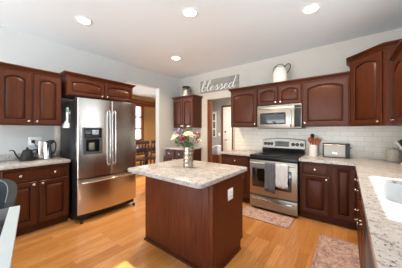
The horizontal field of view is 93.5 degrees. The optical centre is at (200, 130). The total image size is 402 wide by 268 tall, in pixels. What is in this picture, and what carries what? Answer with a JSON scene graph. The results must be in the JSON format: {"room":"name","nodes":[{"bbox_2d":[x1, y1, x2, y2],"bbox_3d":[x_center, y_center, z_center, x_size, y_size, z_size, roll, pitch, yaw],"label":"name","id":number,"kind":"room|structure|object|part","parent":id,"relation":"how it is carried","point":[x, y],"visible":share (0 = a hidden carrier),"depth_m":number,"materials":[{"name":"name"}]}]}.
{"room":"kitchen","nodes":[
{"label":"kitchen","id":0,"kind":"room"},
{"bbox_2d":[0,26,178,162],"bbox_3d":[-2.528,-0.052,3.021,0.140,2.775,6.270,0,0,38],"label":"wall","id":1,"kind":"structure","parent":0,"point":[16,47],"depth_m":3.22,"materials":[{"name":"grey paint"}]},
{"bbox_2d":[0,151,57,160],"bbox_3d":[-2.635,0.383,2.753,0.020,0.091,0.915,0,0,38],"label":"backsplash","id":2,"kind":"structure","parent":1,"relation":"attached to","point":[6,157],"depth_m":2.68,"materials":[{"name":"beige stone"}]},
{"bbox_2d":[0,62,61,125],"bbox_3d":[-2.448,-0.464,2.708,0.371,0.789,0.675,0,0,38],"label":"upper cabinet","id":3,"kind":"object","parent":1,"relation":"attached to","point":[29,96],"visible":1,"depth_m":2.59,"materials":[{"name":"brown wood"}]},
{"bbox_3d":[-2.438,-0.432,2.484,0.021,0.695,0.322,0,0,38],"label":"door","id":4,"kind":"part","parent":3,"relation":"part of","materials":[{"name":"brown wood"}]},
{"bbox_3d":[-2.323,-0.824,2.612,0.046,0.068,0.675,0,0,38],"label":"crown","id":5,"kind":"part","parent":3,"relation":"part of","materials":[{"name":"brown wood"}]},
{"bbox_3d":[-2.227,-0.432,2.756,0.021,0.695,0.316,0,0,38],"label":"door","id":6,"kind":"part","parent":3,"relation":"part of","materials":[{"name":"brown wood"}]},
{"bbox_2d":[28,137,42,144],"bbox_3d":[-2.530,0.166,2.896,0.010,0.125,0.170,0,0,38],"label":"outlet","id":7,"kind":"object","parent":1,"relation":"attached to","point":[37,139],"visible":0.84,"depth_m":2.89,"materials":[{"name":"white plastic"}]},
{"bbox_2d":[61,70,135,103],"bbox_3d":[-1.837,-0.715,3.421,0.461,0.357,1.202,0,0,38],"label":"upper cabinet","id":8,"kind":"object","parent":1,"relation":"attached to","point":[73,85],"visible":0.98,"depth_m":3.17,"materials":[{"name":"brown wood"}]},
{"bbox_3d":[-1.856,-0.683,3.088,0.021,0.266,0.536,0,0,38],"label":"door","id":9,"kind":"part","parent":8,"relation":"part of","materials":[{"name":"brown wood"}]},
{"bbox_3d":[-1.839,-0.859,3.423,0.456,0.068,1.202,0,0,38],"label":"crown","id":10,"kind":"part","parent":8,"relation":"part of","materials":[{"name":"brown wood"}]},
{"bbox_3d":[-1.517,-0.683,3.523,0.021,0.266,0.533,0,0,38],"label":"door","id":11,"kind":"part","parent":8,"relation":"part of","materials":[{"name":"brown wood"}]},
{"bbox_2d":[133,95,155,161],"bbox_3d":[-3.143,-0.052,7.380,0.120,2.775,5.400,0,0,38],"label":"wall","id":12,"kind":"structure","parent":0,"point":[149,112],"depth_m":8.35,"materials":[{"name":"beige paint"}]},
{"bbox_2d":[136,106,143,140],"bbox_3d":[-2.825,-0.309,7.734,0.090,1.530,1.090,0,0,38],"label":"window","id":13,"kind":"structure","parent":12,"relation":"in","point":[142,107],"depth_m":8.08,"materials":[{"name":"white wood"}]},
{"bbox_2d":[130,99,155,107],"bbox_3d":[-3.107,-1.144,7.257,0.090,0.240,5.250,0,0,38],"label":"trim","id":14,"kind":"structure","parent":12,"relation":"attached to","point":[137,102],"depth_m":8.08,"materials":[{"name":"brown wood"}]},
{"bbox_2d":[11,159,357,267],"bbox_3d":[-1.169,1.366,3.630,8.000,0.060,8.900,0,0,38],"label":"floor","id":15,"kind":"structure","parent":0,"point":[112,238],"depth_m":2.23,"materials":[{"name":"brown wood"}]},
{"bbox_2d":[0,179,16,208],"bbox_3d":[-1.866,0.894,1.550,0.487,0.887,0.487,0,0,13],"label":"shell chair","id":16,"kind":"object","parent":15,"relation":"on","point":[8,188],"visible":0.64,"depth_m":1.70,"materials":[{"name":"grey plastic"}]},
{"bbox_2d":[0,205,19,267],"bbox_3d":[-1.249,0.961,0.617,0.900,0.750,1.500,0,0,-42],"label":"dining table","id":17,"kind":"object","parent":15,"relation":"on","point":[9,217],"visible":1,"depth_m":1.07,"materials":[{"name":"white glass"}]},
{"bbox_2d":[0,163,68,236],"bbox_3d":[-2.334,0.902,2.643,0.581,0.868,0.700,0,0,38],"label":"base cabinet","id":18,"kind":"object","parent":15,"relation":"on","point":[42,197],"visible":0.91,"depth_m":2.50,"materials":[{"name":"brown wood"}]},
{"bbox_3d":[-2.247,0.941,2.348,0.021,0.550,0.318,0,0,38],"label":"door","id":19,"kind":"part","parent":18,"relation":"part of","materials":[{"name":"brown wood"}]},
{"bbox_3d":[-2.137,0.568,2.489,0.021,0.155,0.676,0,0,38],"label":"drawer","id":20,"kind":"part","parent":18,"relation":"part of","materials":[{"name":"brown wood"}]},
{"bbox_2d":[0,151,70,169],"bbox_3d":[-2.408,0.403,2.577,0.595,0.130,0.915,0,0,38],"label":"countertop","id":21,"kind":"structure","parent":18,"relation":"on","point":[7,161],"depth_m":2.59,"materials":[{"name":"beige stone"}]},
{"bbox_2d":[9,147,37,161],"bbox_3d":[-2.478,0.335,2.656,0.295,0.187,0.180,0,0,-40],"label":"kettle","id":22,"kind":"object","parent":21,"relation":"on","point":[27,154],"visible":0.99,"depth_m":2.63,"materials":[{"name":"black metal"}]},
{"bbox_2d":[38,140,56,159],"bbox_3d":[-2.301,0.288,2.838,0.214,0.282,0.126,0,0,-35],"label":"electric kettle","id":23,"kind":"object","parent":21,"relation":"on","point":[45,151],"visible":0.98,"depth_m":2.79,"materials":[{"name":"silver metal"}]},
{"bbox_3d":[-2.029,0.941,2.627,0.021,0.550,0.326,0,0,38],"label":"door","id":24,"kind":"part","parent":18,"relation":"part of","materials":[{"name":"brown wood"}]},
{"bbox_2d":[60,97,135,223],"bbox_3d":[-1.700,0.433,3.220,0.846,1.805,0.930,0,0,38],"label":"refrigerator","id":25,"kind":"object","parent":15,"relation":"on","point":[99,142],"visible":0.98,"depth_m":2.89,"materials":[{"name":"silver metal"}]},
{"bbox_2d":[63,121,69,127],"bbox_3d":[-2.073,-0.087,2.906,0.220,0.105,0.030,0,0,38],"label":"clip","id":26,"kind":"object","parent":25,"relation":"attached to","point":[66,124],"visible":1,"depth_m":2.85,"materials":[{"name":"white plastic"}]},
{"bbox_3d":[-1.584,0.043,2.782,0.004,0.135,0.230,0,0,38],"label":"control panel","id":27,"kind":"part","parent":25,"relation":"part of","materials":[{"name":"black plastic"}]},
{"bbox_3d":[-1.600,0.115,2.846,0.102,1.151,0.462,0,0,38],"label":"door","id":28,"kind":"part","parent":25,"relation":"part of","materials":[{"name":"silver metal"}]},
{"bbox_3d":[-1.456,0.955,3.030,0.102,0.502,0.930,0,0,38],"label":"freezer drawer","id":29,"kind":"part","parent":25,"relation":"part of","materials":[{"name":"silver metal"}]},
{"bbox_3d":[-1.407,0.753,2.992,0.104,0.035,0.850,0,0,38],"label":"handle","id":30,"kind":"part","parent":25,"relation":"part of","materials":[{"name":"silver metal"}]},
{"bbox_3d":[-1.424,0.121,2.949,0.071,0.869,0.021,0,0,38],"label":"handle","id":31,"kind":"part","parent":25,"relation":"part of","materials":[{"name":"silver metal"}]},
{"bbox_3d":[-1.369,0.121,3.020,0.071,0.869,0.021,0,0,38],"label":"handle","id":32,"kind":"part","parent":25,"relation":"part of","materials":[{"name":"silver metal"}]},
{"bbox_3d":[-1.313,0.115,3.215,0.102,1.151,0.462,0,0,38],"label":"door","id":33,"kind":"part","parent":25,"relation":"part of","materials":[{"name":"silver metal"}]},
{"bbox_2d":[136,141,149,165],"bbox_3d":[-1.856,0.821,5.615,0.500,1.030,0.460,0,0,44],"label":"dining chair","id":34,"kind":"object","parent":15,"relation":"on","point":[137,142],"visible":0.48,"depth_m":5.52,"materials":[{"name":"brown wood"}]},
{"bbox_3d":[-1.877,0.876,5.636,0.440,0.040,0.460,0,0,44],"label":"seat","id":35,"kind":"part","parent":34,"relation":"part of","materials":[{"name":"brown wood"}]},
{"bbox_3d":[-1.689,0.356,5.457,0.030,0.100,0.460,0,0,44],"label":"rail","id":36,"kind":"part","parent":34,"relation":"part of","materials":[{"name":"brown wood"}]},
{"bbox_2d":[136,145,155,164],"bbox_3d":[-2.253,0.956,6.309,1.000,0.760,1.800,0,0,38],"label":"dining table","id":37,"kind":"object","parent":15,"relation":"on","point":[137,147],"visible":0.09,"depth_m":6.32,"materials":[{"name":"brown wood"}]},
{"bbox_2d":[142,140,155,164],"bbox_3d":[-1.529,0.821,6.035,0.500,1.030,0.460,0,0,41],"label":"dining chair","id":38,"kind":"object","parent":15,"relation":"on","point":[150,157],"visible":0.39,"depth_m":5.80,"materials":[{"name":"brown wood"}]},
{"bbox_2d":[166,149,200,160],"bbox_3d":[-0.458,0.902,4.774,0.680,0.868,0.631,0,0,38],"label":"base cabinet","id":39,"kind":"object","parent":15,"relation":"on","point":[171,154],"visible":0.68,"depth_m":4.62,"materials":[{"name":"brown wood"}]},
{"bbox_3d":[-0.758,0.568,4.660,0.321,0.155,0.021,0,0,38],"label":"drawer","id":40,"kind":"part","parent":39,"relation":"part of","materials":[{"name":"brown wood"}]},
{"bbox_3d":[-0.494,0.568,4.454,0.321,0.155,0.021,0,0,38],"label":"drawer","id":41,"kind":"part","parent":39,"relation":"part of","materials":[{"name":"brown wood"}]},
{"bbox_2d":[164,146,201,149],"bbox_3d":[-0.449,0.448,4.793,0.730,0.039,0.640,0,0,38],"label":"countertop","id":42,"kind":"structure","parent":39,"relation":"on","point":[172,147],"depth_m":4.69,"materials":[{"name":"beige stone"}]},
{"bbox_2d":[144,173,242,267],"bbox_3d":[-0.089,0.906,2.258,1.022,0.860,0.673,0,0,38],"label":"base cabinet","id":43,"kind":"object","parent":15,"relation":"on","point":[200,228],"visible":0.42,"depth_m":1.92,"materials":[{"name":"brown wood"}]},
{"bbox_3d":[-0.304,0.906,2.025,0.945,0.860,0.010,0,0,38],"label":"panel","id":44,"kind":"part","parent":43,"relation":"part of","materials":[{"name":"brown wood"}]},
{"bbox_2d":[128,159,246,188],"bbox_3d":[-0.150,0.457,2.212,1.085,0.038,0.918,0,0,38],"label":"countertop","id":45,"kind":"structure","parent":43,"relation":"on","point":[202,174],"depth_m":2.01,"materials":[{"name":"beige stone"}]},
{"bbox_2d":[183,147,192,167],"bbox_3d":[-0.152,0.317,2.258,0.122,0.242,0.122,0,0,38],"label":"vase","id":46,"kind":"object","parent":45,"relation":"on","point":[187,151],"visible":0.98,"depth_m":2.21,"materials":[{"name":"silver glass"}]},
{"bbox_2d":[179,137,186,144],"bbox_3d":[-0.202,0.242,2.202,0.105,0.334,0.146,0,0,6],"label":"flower","id":47,"kind":"object","parent":46,"relation":"in","point":[182,139],"visible":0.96,"depth_m":2.16,"materials":[{"name":"red plant"}]},
{"bbox_2d":[183,131,192,135],"bbox_3d":[-0.155,0.209,2.206,0.118,0.399,0.113,0,0,38],"label":"flower","id":48,"kind":"object","parent":46,"relation":"in","point":[187,133],"visible":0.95,"depth_m":2.19,"materials":[{"name":"yellow plant"}]},
{"bbox_3d":[-0.123,1.322,2.214,1.022,0.028,0.562,0,0,38],"label":"shoe molding","id":49,"kind":"part","parent":43,"relation":"part of","materials":[{"name":"brown wood"}]},
{"bbox_3d":[0.098,0.906,1.730,0.053,0.860,0.045,0,0,38],"label":"corner post","id":50,"kind":"part","parent":43,"relation":"part of","materials":[{"name":"brown wood"}]},
{"bbox_3d":[0.299,0.906,1.957,0.010,0.860,0.570,0,0,38],"label":"panel","id":51,"kind":"part","parent":43,"relation":"part of","materials":[{"name":"brown wood"}]},
{"bbox_2d":[228,188,232,200],"bbox_3d":[0.305,0.659,1.947,0.010,0.115,0.105,0,0,38],"label":"outlet","id":52,"kind":"object","parent":43,"relation":"attached to","point":[230,191],"visible":1,"depth_m":1.94,"materials":[{"name":"white plastic"}]},
{"bbox_2d":[212,154,220,163],"bbox_3d":[0.522,1.064,6.306,0.416,0.543,0.400,0,0,38],"label":"bench","id":53,"kind":"object","parent":15,"relation":"on","point":[215,158],"visible":0.3,"depth_m":6.12,"materials":[{"name":"brown wood"}]},
{"bbox_3d":[0.417,1.044,6.172,0.376,0.423,0.020,0,0,38],"label":"panel","id":54,"kind":"part","parent":53,"relation":"part of","materials":[{"name":"brown wood"}]},
{"bbox_2d":[214,145,220,154],"bbox_3d":[0.550,0.650,6.220,0.148,0.286,0.212,0,0,38],"label":"storage bin","id":55,"kind":"object","parent":53,"relation":"on","point":[217,148],"visible":0.92,"depth_m":6.15,"materials":[{"name":"white plastic"}]},
{"bbox_2d":[221,154,250,202],"bbox_3d":[0.813,0.902,3.777,0.620,0.868,0.636,0,0,38],"label":"base cabinet","id":56,"kind":"object","parent":15,"relation":"on","point":[236,160],"visible":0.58,"depth_m":3.44,"materials":[{"name":"brown wood"}]},
{"bbox_3d":[0.647,0.568,3.555,0.570,0.155,0.021,0,0,38],"label":"drawer","id":57,"kind":"part","parent":56,"relation":"part of","materials":[{"name":"brown wood"}]},
{"bbox_3d":[0.647,0.941,3.555,0.570,0.550,0.021,0,0,38],"label":"door","id":58,"kind":"part","parent":56,"relation":"part of","materials":[{"name":"brown wood"}]},
{"bbox_2d":[219,149,260,155],"bbox_3d":[0.815,0.448,3.797,0.648,0.039,0.637,0,0,38],"label":"countertop","id":59,"kind":"structure","parent":56,"relation":"on","point":[235,151],"depth_m":3.63,"materials":[{"name":"beige stone"}]},
{"bbox_2d":[243,206,294,228],"bbox_3d":[0.994,1.331,2.935,0.770,0.008,0.385,0,0,38],"label":"kitchen mat","id":60,"kind":"object","parent":15,"relation":"on","point":[276,219],"visible":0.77,"depth_m":2.88,"materials":[{"name":"fabric"}]},
{"bbox_2d":[250,138,304,216],"bbox_3d":[1.332,0.743,3.299,0.761,1.185,0.749,0,0,38],"label":"range","id":61,"kind":"object","parent":15,"relation":"on","point":[288,151],"visible":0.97,"depth_m":3.13,"materials":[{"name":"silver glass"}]},
{"bbox_2d":[264,162,275,193],"bbox_3d":[1.100,0.756,3.013,0.172,0.472,0.066,0,0,38],"label":"dish towel","id":62,"kind":"object","parent":61,"relation":"hanging from","point":[270,175],"visible":0.99,"depth_m":3.00,"materials":[{"name":"grey fabric"}]},
{"bbox_3d":[1.125,0.543,3.034,0.702,0.027,0.077,0,0,38],"label":"handle","id":63,"kind":"part","parent":61,"relation":"part of","materials":[{"name":"silver metal"}]},
{"bbox_3d":[1.131,1.145,3.042,0.694,0.032,0.057,0,0,38],"label":"handle","id":64,"kind":"part","parent":61,"relation":"part of","materials":[{"name":"silver metal"}]},
{"bbox_3d":[1.158,0.794,3.076,0.755,0.580,0.038,0,0,38],"label":"oven door","id":65,"kind":"part","parent":61,"relation":"part of","materials":[{"name":"silver metal"}]},
{"bbox_3d":[1.158,1.199,3.076,0.755,0.203,0.038,0,0,38],"label":"drawer","id":66,"kind":"part","parent":61,"relation":"part of","materials":[{"name":"silver metal"}]},
{"bbox_2d":[250,151,304,158],"bbox_3d":[1.336,0.429,3.305,0.761,0.022,0.610,0,0,38],"label":"cooktop","id":67,"kind":"object","parent":61,"relation":"in","point":[263,154],"depth_m":3.25,"materials":[{"name":"black glass"}]},
{"bbox_2d":[275,163,288,188],"bbox_3d":[1.240,0.706,2.904,0.185,0.372,0.066,0,0,38],"label":"dish towel","id":68,"kind":"object","parent":61,"relation":"hanging from","point":[281,171],"visible":1,"depth_m":2.89,"materials":[{"name":"white fabric"}]},
{"bbox_2d":[300,161,331,223],"bbox_3d":[1.832,0.902,2.986,0.400,0.868,0.636,0,0,38],"label":"base cabinet","id":69,"kind":"object","parent":15,"relation":"on","point":[315,178],"visible":0.97,"depth_m":2.75,"materials":[{"name":"brown wood"}]},
{"bbox_3d":[1.664,0.568,2.765,0.345,0.155,0.021,0,0,38],"label":"drawer","id":70,"kind":"part","parent":69,"relation":"part of","materials":[{"name":"brown wood"}]},
{"bbox_3d":[1.664,0.941,2.765,0.345,0.550,0.021,0,0,38],"label":"door","id":71,"kind":"part","parent":69,"relation":"part of","materials":[{"name":"brown wood"}]},
{"bbox_2d":[311,234,359,267],"bbox_3d":[1.280,1.331,1.763,0.430,0.008,1.355,0,0,38],"label":"runner rug","id":72,"kind":"object","parent":15,"relation":"on","point":[330,252],"visible":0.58,"depth_m":2.02,"materials":[{"name":"fabric"}]},
{"bbox_2d":[331,164,356,229],"bbox_3d":[2.111,0.902,2.789,0.280,0.868,0.606,0,0,38],"label":"base cabinet","id":73,"kind":"object","parent":15,"relation":"on","point":[343,195],"visible":0.88,"depth_m":2.56,"materials":[{"name":"brown wood"}]},
{"bbox_2d":[354,173,361,249],"bbox_3d":[2.019,0.902,1.996,0.631,0.868,0.750,0,0,38],"label":"base cabinet","id":74,"kind":"object","parent":15,"relation":"on","point":[357,190],"visible":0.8,"depth_m":2.00,"materials":[{"name":"brown wood"}]},
{"bbox_3d":[1.775,1.068,2.131,0.021,0.295,0.635,0,0,38],"label":"drawer","id":75,"kind":"part","parent":74,"relation":"part of","materials":[{"name":"brown wood"}]},
{"bbox_3d":[1.775,0.796,2.131,0.021,0.220,0.635,0,0,38],"label":"drawer","id":76,"kind":"part","parent":74,"relation":"part of","materials":[{"name":"brown wood"}]},
{"bbox_3d":[1.775,0.626,2.131,0.021,0.090,0.635,0,0,38],"label":"drawer","id":77,"kind":"part","parent":74,"relation":"part of","materials":[{"name":"brown wood"}]},
{"bbox_2d":[356,199,365,267],"bbox_3d":[1.499,1.006,1.327,0.631,0.660,0.935,0,0,38],"label":"base cabinet","id":78,"kind":"object","parent":15,"relation":"on","point":[361,222],"visible":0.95,"depth_m":1.48,"materials":[{"name":"brown wood"}]},
{"bbox_3d":[1.424,0.951,1.679,0.021,0.530,0.448,0,0,38],"label":"door","id":79,"kind":"part","parent":78,"relation":"part of","materials":[{"name":"brown wood"}]},
{"bbox_3d":[1.139,0.951,1.312,0.021,0.530,0.450,0,0,38],"label":"door","id":80,"kind":"part","parent":78,"relation":"part of","materials":[{"name":"brown wood"}]},
{"bbox_2d":[366,224,374,267],"bbox_3d":[1.036,0.905,0.708,0.602,0.862,0.600,0,0,38],"label":"dishwasher","id":81,"kind":"object","parent":15,"relation":"on","point":[369,256],"visible":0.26,"depth_m":0.97,"materials":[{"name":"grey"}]},
{"bbox_3d":[0.814,0.911,0.880,0.040,0.630,0.594,0,0,38],"label":"door panel","id":82,"kind":"part","parent":81,"relation":"part of","materials":[{"name":"grey metal"}]},
{"bbox_3d":[0.562,0.902,0.121,0.631,0.868,0.900,0,0,38],"label":"base cabinet","id":83,"kind":"object","parent":15,"relation":"on","visible":0},
{"bbox_2d":[299,154,401,267],"bbox_3d":[1.065,0.448,1.273,1.299,0.039,4.317,0,0,38],"label":"countertop","id":84,"kind":"structure","parent":83,"relation":"on","point":[383,217],"depth_m":1.06,"materials":[{"name":"beige stone"}]},
{"bbox_2d":[308,144,317,155],"bbox_3d":[1.880,0.335,3.174,0.142,0.188,0.142,0,0,38],"label":"utensil crock","id":85,"kind":"object","parent":84,"relation":"on","point":[313,149],"visible":0.91,"depth_m":3.12,"materials":[{"name":"white ceramic"}]},
{"bbox_2d":[322,143,351,158],"bbox_3d":[2.142,0.320,2.983,0.367,0.217,0.165,0,0,38],"label":"toaster","id":86,"kind":"object","parent":84,"relation":"on","point":[333,150],"visible":1,"depth_m":2.92,"materials":[{"name":"metal"}]},
{"bbox_2d":[377,183,401,203],"bbox_3d":[1.506,0.564,1.299,0.455,0.190,0.800,0,0,38],"label":"sink","id":87,"kind":"object","parent":84,"relation":"in","point":[391,192],"visible":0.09,"depth_m":1.65,"materials":[{"name":"ceramic"}]},
{"bbox_2d":[386,147,401,161],"bbox_3d":[2.665,0.333,2.615,0.162,0.192,0.162,0,0,38],"label":"canister","id":88,"kind":"object","parent":84,"relation":"on","point":[392,155],"visible":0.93,"depth_m":2.57,"materials":[{"name":"grey ceramic"}]},
{"bbox_2d":[0,0,401,98],"bbox_3d":[-1.169,-1.479,3.630,8.000,0.080,8.900,0,0,38],"label":"ceiling","id":89,"kind":"structure","parent":0,"point":[145,34],"depth_m":2.65,"materials":[{"name":"paint"}]},
{"bbox_2d":[74,16,92,24],"bbox_3d":[-1.537,-1.436,2.483,0.208,0.006,0.208,0,0,38],"label":"recessed light","id":90,"kind":"object","parent":89,"relation":"in","point":[81,19],"visible":1,"depth_m":2.48,"materials":[{"name":"white paint"}]},
{"bbox_2d":[77,18,89,23],"bbox_3d":[-1.537,-1.438,2.483,0.148,0.002,0.148,0,0,38],"label":"diffuser","id":91,"kind":"object","parent":90,"relation":"attached to","point":[81,20],"depth_m":2.48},
{"bbox_2d":[171,56,180,59],"bbox_3d":[-0.500,-1.436,3.780,0.208,0.006,0.208,0,0,38],"label":"recessed light","id":92,"kind":"object","parent":89,"relation":"in","point":[172,57],"visible":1,"depth_m":3.78,"materials":[{"name":"white paint"}]},
{"bbox_2d":[182,7,197,17],"bbox_3d":[-0.135,-1.436,2.313,0.208,0.006,0.208,0,0,38],"label":"recessed light","id":93,"kind":"object","parent":89,"relation":"in","point":[190,12],"visible":1,"depth_m":2.31,"materials":[{"name":"white paint"}]},
{"bbox_2d":[184,9,195,15],"bbox_3d":[-0.135,-1.438,2.313,0.148,0.002,0.148,0,0,38],"label":"diffuser","id":94,"kind":"object","parent":93,"relation":"attached to","point":[187,12],"depth_m":2.31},
{"bbox_2d":[301,3,320,14],"bbox_3d":[1.306,-1.436,2.246,0.208,0.006,0.208,0,0,38],"label":"recessed light","id":95,"kind":"object","parent":89,"relation":"in","point":[311,8],"visible":1,"depth_m":2.23,"materials":[{"name":"white paint"}]},
{"bbox_2d":[304,5,317,12],"bbox_3d":[1.306,-1.438,2.246,0.148,0.002,0.148,0,0,38],"label":"diffuser","id":96,"kind":"object","parent":95,"relation":"attached to","point":[310,8],"depth_m":2.25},
{"bbox_2d":[213,98,230,151],"bbox_3d":[1.268,-0.052,6.359,4.000,2.775,0.100,0,0,38],"label":"wall","id":97,"kind":"structure","parent":0,"point":[217,104],"depth_m":6.77,"materials":[{"name":"grey paint"}]},
{"bbox_2d":[212,112,215,137],"bbox_3d":[0.483,-0.202,6.884,0.157,0.932,0.032,0,0,38],"label":"picture frame","id":98,"kind":"object","parent":97,"relation":"attached to","point":[213,113],"visible":1,"depth_m":6.86,"materials":[{"name":"white plastic"}]},
{"bbox_2d":[222,105,230,150],"bbox_3d":[1.083,0.237,6.408,0.871,2.197,0.050,0,0,38],"label":"trim","id":99,"kind":"structure","parent":97,"relation":"attached to","point":[224,105],"depth_m":6.63,"materials":[{"name":"brown wood"}]},
{"bbox_2d":[223,107,231,150],"bbox_3d":[1.085,0.262,6.370,0.819,2.127,0.104,0,0,38],"label":"door","id":100,"kind":"structure","parent":97,"relation":"in","point":[227,129],"depth_m":6.52,"materials":[{"name":"white paint"}]},
{"bbox_3d":[1.013,0.242,6.442,0.320,1.787,0.007,0,0,38],"label":"panel","id":101,"kind":"part","parent":100,"relation":"part of","materials":[{"name":"white paint"}]},
{"bbox_2d":[179,28,401,161],"bbox_3d":[1.236,-0.052,3.979,4.630,2.775,0.140,0,0,38],"label":"wall","id":102,"kind":"structure","parent":0,"point":[331,58],"depth_m":3.60,"materials":[{"name":"grey paint"}]},
{"bbox_2d":[172,94,202,127],"bbox_3d":[-0.365,-0.460,4.893,0.772,0.799,0.381,0,0,38],"label":"upper cabinet","id":103,"kind":"object","parent":102,"relation":"attached to","point":[188,108],"visible":0.99,"depth_m":4.73,"materials":[{"name":"brown wood"}]},
{"bbox_3d":[-0.591,-0.428,4.877,0.323,0.705,0.021,0,0,38],"label":"door","id":104,"kind":"part","parent":103,"relation":"part of","materials":[{"name":"brown wood"}]},
{"bbox_2d":[182,86,189,95],"bbox_3d":[-0.389,-0.994,4.911,0.224,0.271,0.224,0,0,-7],"label":"milk can","id":105,"kind":"object","parent":103,"relation":"on","point":[185,91],"visible":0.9,"depth_m":4.82,"materials":[{"name":"metal"}]},
{"bbox_3d":[-0.364,-0.825,4.894,0.772,0.068,0.376,0,0,38],"label":"crown","id":106,"kind":"part","parent":103,"relation":"part of","materials":[{"name":"brown wood"}]},
{"bbox_3d":[-0.325,-0.428,4.671,0.323,0.705,0.021,0,0,38],"label":"door","id":107,"kind":"part","parent":103,"relation":"part of","materials":[{"name":"brown wood"}]},
{"bbox_2d":[208,100,211,161],"bbox_3d":[0.227,0.286,4.787,0.045,2.100,0.140,0,0,38],"label":"trim","id":108,"kind":"structure","parent":102,"relation":"attached to","point":[209,101],"depth_m":4.75,"materials":[{"name":"brown wood"}]},
{"bbox_2d":[200,74,238,93],"bbox_3d":[0.408,-1.087,4.511,1.080,0.305,0.034,0,0,38],"label":"wall sign","id":109,"kind":"object","parent":102,"relation":"attached to","point":[229,82],"visible":1,"depth_m":4.47,"materials":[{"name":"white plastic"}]},
{"bbox_2d":[228,85,257,126],"bbox_3d":[0.917,-0.457,3.896,0.621,0.794,0.381,0,0,38],"label":"upper cabinet","id":110,"kind":"object","parent":102,"relation":"attached to","point":[244,100],"visible":0.96,"depth_m":3.74,"materials":[{"name":"brown wood"}]},
{"bbox_3d":[0.919,-0.820,3.898,0.621,0.068,0.376,0,0,38],"label":"crown","id":111,"kind":"part","parent":110,"relation":"part of","materials":[{"name":"brown wood"}]},
{"bbox_2d":[257,78,301,105],"bbox_3d":[1.462,-0.652,3.473,0.757,0.405,0.381,0,0,38],"label":"upper cabinet","id":112,"kind":"object","parent":102,"relation":"attached to","point":[289,91],"visible":0.99,"depth_m":3.32,"materials":[{"name":"brown wood"}]},
{"bbox_3d":[1.221,-0.620,3.470,0.356,0.311,0.021,0,0,38],"label":"door","id":113,"kind":"part","parent":112,"relation":"part of","materials":[{"name":"brown wood"}]},
{"bbox_3d":[1.362,-0.820,3.345,0.757,0.068,0.046,0,0,38],"label":"crown","id":114,"kind":"part","parent":112,"relation":"part of","materials":[{"name":"brown wood"}]},
{"bbox_2d":[257,103,305,128],"bbox_3d":[1.450,-0.235,3.443,0.742,0.414,0.440,0,0,38],"label":"microwave","id":115,"kind":"object","parent":112,"relation":"attached to","point":[286,116],"visible":0.99,"depth_m":3.28,"materials":[{"name":"silver metal"}]},
{"bbox_3d":[1.310,-0.201,3.354,0.630,0.337,0.033,0,0,38],"label":"door","id":116,"kind":"part","parent":115,"relation":"part of","materials":[{"name":"silver metal"}]},
{"bbox_3d":[1.604,-0.237,3.126,0.110,0.410,0.033,0,0,38],"label":"control panel","id":117,"kind":"part","parent":115,"relation":"part of","materials":[{"name":"black plastic"}]},
{"bbox_2d":[273,63,290,81],"bbox_3d":[1.450,-1.031,3.456,0.247,0.353,0.276,0,0,-4],"label":"pitcher","id":118,"kind":"object","parent":112,"relation":"on","point":[280,73],"visible":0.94,"depth_m":3.38,"materials":[{"name":"white ceramic"}]},
{"bbox_3d":[1.518,-0.620,3.239,0.356,0.311,0.021,0,0,38],"label":"door","id":119,"kind":"part","parent":112,"relation":"part of","materials":[{"name":"brown wood"}]},
{"bbox_2d":[235,126,401,159],"bbox_3d":[1.837,0.187,3.416,2.710,0.563,0.012,0,0,38],"label":"backsplash","id":120,"kind":"structure","parent":102,"relation":"attached to","point":[370,142],"depth_m":3.07,"materials":[{"name":"white tile"}]},
{"bbox_2d":[302,71,349,126],"bbox_3d":[2.005,-0.457,3.051,0.620,0.794,0.381,0,0,38],"label":"upper cabinet","id":121,"kind":"object","parent":102,"relation":"attached to","point":[325,98],"visible":1,"depth_m":2.91,"materials":[{"name":"brown wood"}]},
{"bbox_3d":[1.906,-0.820,2.923,0.620,0.068,0.046,0,0,38],"label":"crown","id":122,"kind":"part","parent":121,"relation":"part of","materials":[{"name":"brown wood"}]},
{"bbox_2d":[346,39,401,125],"bbox_3d":[2.404,-0.557,2.534,0.730,0.994,0.705,0,0,38],"label":"upper cabinet","id":123,"kind":"object","parent":102,"relation":"attached to","point":[371,69],"visible":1,"depth_m":2.42,"materials":[{"name":"brown wood"}]},
{"bbox_3d":[2.188,-0.523,2.514,0.021,0.895,0.410,0,0,-8],"label":"door","id":124,"kind":"part","parent":123,"relation":"part of","materials":[{"name":"brown wood"}]},
{"bbox_3d":[2.294,-1.020,2.518,0.288,0.068,1.015,0,0,-8],"label":"crown","id":125,"kind":"part","parent":123,"relation":"part of","materials":[{"name":"brown wood"}]},
{"bbox_3d":[1.085,-0.052,0.126,0.140,2.775,6.130,0,0,38],"label":"wall","id":126,"kind":"structure","parent":0,"visible":0},
{"bbox_2d":[389,40,401,124],"bbox_3d":[2.188,-0.457,1.925,0.326,0.794,0.606,0,0,38],"label":"upper cabinet","id":127,"kind":"object","parent":126,"relation":"attached to","point":[396,57],"visible":1,"depth_m":2.00,"materials":[{"name":"brown wood"}]},
{"bbox_3d":[2.190,-0.820,1.924,0.321,0.068,0.606,0,0,38],"label":"crown","id":128,"kind":"part","parent":127,"relation":"part of","materials":[{"name":"brown wood"}]},
{"bbox_3d":[2.096,-0.425,2.007,0.021,0.700,0.510,0,0,38],"label":"door","id":129,"kind":"part","parent":127,"relation":"part of","materials":[{"name":"brown wood"}]}
]}

